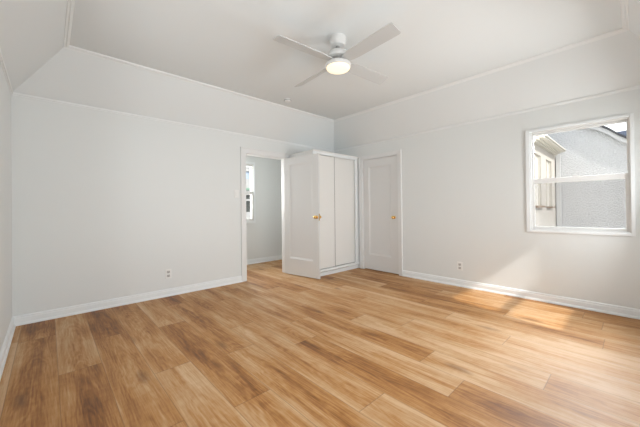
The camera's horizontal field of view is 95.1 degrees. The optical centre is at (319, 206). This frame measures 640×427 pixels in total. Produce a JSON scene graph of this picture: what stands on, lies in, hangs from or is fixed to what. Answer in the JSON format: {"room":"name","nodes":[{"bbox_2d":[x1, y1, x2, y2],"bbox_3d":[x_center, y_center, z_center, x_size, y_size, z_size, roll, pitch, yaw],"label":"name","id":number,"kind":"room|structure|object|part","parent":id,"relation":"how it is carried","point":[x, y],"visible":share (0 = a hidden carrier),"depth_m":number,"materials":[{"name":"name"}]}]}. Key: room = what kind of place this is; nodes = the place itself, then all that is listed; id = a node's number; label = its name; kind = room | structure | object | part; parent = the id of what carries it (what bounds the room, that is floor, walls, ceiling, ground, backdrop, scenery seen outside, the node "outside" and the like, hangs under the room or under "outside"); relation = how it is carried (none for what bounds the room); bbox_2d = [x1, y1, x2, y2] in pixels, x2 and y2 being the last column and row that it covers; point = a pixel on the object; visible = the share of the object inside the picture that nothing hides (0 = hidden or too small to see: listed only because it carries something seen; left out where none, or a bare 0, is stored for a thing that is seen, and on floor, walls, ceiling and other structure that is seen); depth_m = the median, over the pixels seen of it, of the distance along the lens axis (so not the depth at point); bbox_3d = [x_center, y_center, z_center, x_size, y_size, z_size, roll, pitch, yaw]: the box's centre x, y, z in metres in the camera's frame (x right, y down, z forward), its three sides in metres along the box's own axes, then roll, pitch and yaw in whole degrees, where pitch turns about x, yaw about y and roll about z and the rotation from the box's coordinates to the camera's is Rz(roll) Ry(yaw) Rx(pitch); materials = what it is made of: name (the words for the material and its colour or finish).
{"room":"empty bedroom","nodes":[
{"label":"empty bedroom","id":0,"kind":"room"},
{"bbox_2d":[0,62,11,350],"bbox_3d":[-1.595,-0.052,1.201,0.140,2.570,4.970,0,0,-43],"label":"wall","id":1,"kind":"structure","parent":0,"point":[5,95],"depth_m":2.62,"materials":[{"name":"white paint"}]},
{"bbox_2d":[0,317,15,379],"bbox_3d":[-1.569,1.172,1.303,0.027,0.103,4.830,0,0,-43],"label":"baseboard","id":2,"kind":"structure","parent":1,"relation":"attached to","point":[5,348],"depth_m":2.49,"materials":[{"name":"white paint"}]},
{"bbox_2d":[11,95,333,315],"bbox_3d":[-1.394,-0.034,4.867,5.422,2.570,0.130,0,0,-43],"label":"wall","id":3,"kind":"structure","parent":0,"point":[104,204],"depth_m":3.69,"materials":[{"name":"white paint"}]},
{"bbox_2d":[12,276,242,325],"bbox_3d":[-1.877,1.191,4.293,3.644,0.103,0.027,0,0,-43],"label":"baseboard","id":4,"kind":"structure","parent":3,"relation":"attached to","point":[40,316],"depth_m":3.66,"materials":[{"name":"white paint"}]},
{"bbox_2d":[165,269,170,278],"bbox_3d":[-2.117,0.934,4.086,0.080,0.128,0.010,0,0,-43],"label":"wall outlet","id":5,"kind":"object","parent":3,"relation":"attached to","point":[168,271],"visible":1,"depth_m":4.08,"materials":[{"name":"white plastic"}]},
{"bbox_2d":[234,190,238,197],"bbox_3d":[-1.368,-0.215,4.798,0.080,0.128,0.010,0,0,-43],"label":"light switch","id":6,"kind":"object","parent":3,"relation":"attached to","point":[236,192],"visible":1,"depth_m":4.79,"materials":[{"name":"white plastic"}]},
{"bbox_2d":[240,147,289,281],"bbox_3d":[-0.981,0.119,5.231,1.004,2.239,0.155,0,0,-43],"label":"door frame","id":7,"kind":"structure","parent":3,"relation":"attached to","point":[244,151],"depth_m":4.90,"materials":[{"name":"white paint"}]},
{"bbox_2d":[284,153,320,278],"bbox_3d":[-0.333,0.158,5.193,0.817,2.122,0.170,-1,0,38],"label":"door","id":8,"kind":"structure","parent":3,"relation":"in","point":[302,216],"depth_m":5.17,"materials":[{"name":"white wood"}]},
{"bbox_2d":[0,49,639,151],"bbox_3d":[0.172,-1.228,2.955,4.855,0.032,4.838,0,0,-43],"label":"trim","id":9,"kind":"structure","parent":3,"relation":"attached to","point":[1,56],"depth_m":3.81,"materials":[{"name":"white paint"}]},
{"bbox_2d":[246,155,281,259],"bbox_3d":[-1.541,-0.054,6.511,3.200,2.630,0.140,0,0,-43],"label":"wall","id":10,"kind":"structure","parent":0,"point":[264,237],"depth_m":6.70,"materials":[{"name":"white paint"}]},
{"bbox_2d":[246,161,255,222],"bbox_3d":[-1.897,-0.314,6.171,1.116,1.345,0.160,0,0,-43],"label":"window","id":11,"kind":"structure","parent":10,"relation":"in","point":[252,172],"depth_m":6.48,"materials":[{"name":"white paint"}]},
{"bbox_3d":[-1.886,-0.605,6.173,1.016,0.642,0.030,0,0,-43],"label":"sash","id":12,"kind":"part","parent":11,"relation":"part of","materials":[{"name":"clear glass"}]},
{"bbox_3d":[-1.858,-0.020,6.146,1.016,0.634,0.030,0,0,-43],"label":"sash","id":13,"kind":"part","parent":11,"relation":"part of","materials":[{"name":"white plastic"}]},
{"bbox_2d":[247,255,281,264],"bbox_3d":[-1.471,1.198,6.443,3.200,0.103,0.027,0,0,-43],"label":"baseboard","id":14,"kind":"structure","parent":10,"relation":"attached to","point":[279,257],"depth_m":6.64,"materials":[{"name":"white paint"}]},
{"bbox_2d":[0,260,639,426],"bbox_3d":[-0.128,1.220,3.525,5.202,0.001,6.170,0,0,-43],"label":"floor","id":15,"kind":"structure","parent":0,"point":[358,347],"depth_m":2.29,"materials":[{"name":"brown wood"}]},
{"bbox_2d":[290,149,358,275],"bbox_3d":[0.109,0.116,5.704,1.203,2.225,0.679,0,0,-43],"label":"closet","id":16,"kind":"object","parent":15,"relation":"on","point":[338,173],"visible":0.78,"depth_m":5.52,"materials":[{"name":"white laminate"}]},
{"bbox_3d":[-0.334,0.120,5.318,0.020,2.223,0.643,0,0,-43],"label":"panel","id":17,"kind":"part","parent":16,"relation":"part of","materials":[{"name":"white laminate"}]},
{"bbox_3d":[0.086,0.087,5.260,0.488,2.016,0.018,0,0,-43],"label":"sliding door","id":18,"kind":"part","parent":16,"relation":"part of","materials":[{"name":"white laminate"}]},
{"bbox_3d":[0.296,-0.954,5.454,1.077,0.048,0.022,0,0,-43],"label":"rail","id":19,"kind":"part","parent":16,"relation":"part of","materials":[{"name":"white paint"}]},
{"bbox_3d":[0.268,0.086,5.429,0.010,2.016,0.022,0,0,-43],"label":"edge pull","id":20,"kind":"part","parent":16,"relation":"part of","materials":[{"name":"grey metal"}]},
{"bbox_3d":[0.327,1.125,5.500,1.169,0.042,0.106,0,0,-43],"label":"rail","id":21,"kind":"part","parent":16,"relation":"part of","materials":[{"name":"white paint"}]},
{"bbox_3d":[0.456,0.059,5.647,0.671,2.070,0.018,0,0,-43],"label":"sliding door","id":22,"kind":"part","parent":16,"relation":"part of","materials":[{"name":"white laminate"}]},
{"bbox_2d":[0,0,639,149],"bbox_3d":[0.169,-1.538,2.957,4.847,0.608,4.830,0,0,-43],"label":"ceiling","id":23,"kind":"structure","parent":0,"point":[230,45],"depth_m":3.21,"materials":[{"name":"white paint"}]},
{"bbox_2d":[273,22,400,86],"bbox_3d":[0.182,-1.555,2.976,1.102,0.332,1.101,-1,0,7],"label":"ceiling fan","id":24,"kind":"object","parent":23,"relation":"hanging from","point":[338,58],"visible":1,"depth_m":2.87,"materials":[{"name":"white painted metal"},{"name":"white plastic"},{"name":"frosted glass"}]},
{"bbox_3d":[-0.133,-1.468,2.725,0.637,0.010,0.136,0,12,-38],"label":"fan blade","id":25,"kind":"part","parent":24,"relation":"part of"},
{"bbox_3d":[-0.067,-1.466,3.292,0.136,0.010,0.637,-30,18,-35],"label":"fan blade","id":26,"kind":"part","parent":24,"relation":"part of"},
{"bbox_2d":[327,62,349,73],"bbox_3d":[0.184,-1.402,2.976,0.236,0.026,0.236,0,0,-43],"label":"diffuser","id":27,"kind":"object","parent":24,"relation":"attached to","point":[332,67],"depth_m":2.93,"materials":[{"name":"beige glass"}]},
{"bbox_3d":[0.500,-1.472,3.226,0.637,0.010,0.136,0,-17,-38],"label":"fan blade","id":28,"kind":"part","parent":24,"relation":"part of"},
{"bbox_3d":[0.434,-1.474,2.660,0.136,0.010,0.637,21,-13,-36],"label":"fan blade","id":29,"kind":"part","parent":24,"relation":"part of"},
{"bbox_2d":[63,0,628,121],"bbox_3d":[0.168,-1.708,2.958,4.055,0.036,4.038,0,0,-43],"label":"trim","id":30,"kind":"structure","parent":23,"relation":"attached to","point":[70,3],"depth_m":3.47,"materials":[{"name":"white paint"}]},
{"bbox_2d":[334,89,639,308],"bbox_3d":[2.075,-0.072,4.607,0.180,2.570,4.970,0,0,-43],"label":"wall","id":31,"kind":"structure","parent":0,"point":[464,186],"depth_m":4.06,"materials":[{"name":"white paint"}]},
{"bbox_2d":[363,155,398,273],"bbox_3d":[1.117,0.142,5.498,0.103,2.123,0.786,0,0,-43],"label":"door","id":32,"kind":"structure","parent":31,"relation":"in","point":[381,251],"depth_m":5.50,"materials":[{"name":"white wood"}]},
{"bbox_2d":[359,150,402,275],"bbox_3d":[1.135,0.107,5.507,0.075,2.221,0.948,0,0,-43],"label":"door frame","id":33,"kind":"structure","parent":31,"relation":"attached to","point":[398,153],"depth_m":5.41,"materials":[{"name":"white paint"}]},
{"bbox_2d":[457,262,462,270],"bbox_3d":[2.116,0.897,4.429,0.010,0.128,0.080,0,0,-43],"label":"wall outlet","id":34,"kind":"object","parent":31,"relation":"attached to","point":[459,264],"visible":1,"depth_m":4.42,"materials":[{"name":"white plastic"}]},
{"bbox_2d":[402,270,639,319],"bbox_3d":[2.526,1.143,3.976,0.027,0.103,3.178,0,0,-43],"label":"baseboard","id":35,"kind":"structure","parent":31,"relation":"attached to","point":[628,312],"depth_m":3.73,"materials":[{"name":"white paint"}]},
{"bbox_2d":[525,113,635,235],"bbox_3d":[3.059,-0.337,3.500,0.160,1.308,0.962,0,0,-43],"label":"window","id":36,"kind":"structure","parent":31,"relation":"in","point":[629,177],"depth_m":3.39,"materials":[{"name":"white paint"}]},
{"bbox_3d":[3.067,-0.632,3.504,0.030,0.641,0.868,0,0,-43],"label":"sash","id":37,"kind":"part","parent":36,"relation":"part of","materials":[{"name":"clear glass"}]},
{"bbox_3d":[3.050,-0.044,3.479,0.030,0.639,0.868,0,0,-43],"label":"sash","id":38,"kind":"part","parent":36,"relation":"part of","materials":[{"name":"white plastic"}]},
{"label":"outside","id":39,"kind":"structure","parent":0,"visible":0},
{"bbox_3d":[0.415,1.803,10.590,65.000,0.400,65.000,0,0,-43],"label":"ground","id":40,"kind":"structure","parent":39,"visible":0},
{"bbox_2d":[246,166,249,218],"bbox_3d":[-2.260,-0.348,10.371,3.600,3.945,0.330,0,0,-43],"label":"building","id":41,"kind":"structure","parent":40,"relation":"on","point":[247,167],"depth_m":10.03,"materials":[{"name":"white"}]},
{"bbox_2d":[534,135,565,226],"bbox_3d":[4.582,-0.190,6.711,4.149,3.445,1.200,0,0,-43],"label":"house","id":42,"kind":"structure","parent":40,"relation":"on","point":[546,148],"depth_m":6.85,"materials":[{"name":"paint"}]},
{"bbox_2d":[535,155,537,205],"bbox_3d":[4.726,-0.593,6.458,0.720,1.125,0.025,0,0,-43],"label":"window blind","id":43,"kind":"object","parent":42,"relation":"hanging from","point":[536,156],"depth_m":6.56,"materials":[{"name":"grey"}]},
{"bbox_2d":[546,161,548,205],"bbox_3d":[5.639,-0.583,7.305,0.670,1.135,0.025,0,0,-43],"label":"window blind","id":44,"kind":"object","parent":42,"relation":"hanging from","point":[547,162],"depth_m":7.38,"materials":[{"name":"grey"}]},
{"bbox_2d":[547,126,626,228],"bbox_3d":[8.371,-0.669,7.778,3.140,4.345,4.400,0,0,-43],"label":"stucco house","id":45,"kind":"structure","parent":40,"relation":"on","point":[600,150],"depth_m":7.35,"materials":[{"name":"grey paint"}]}
]}

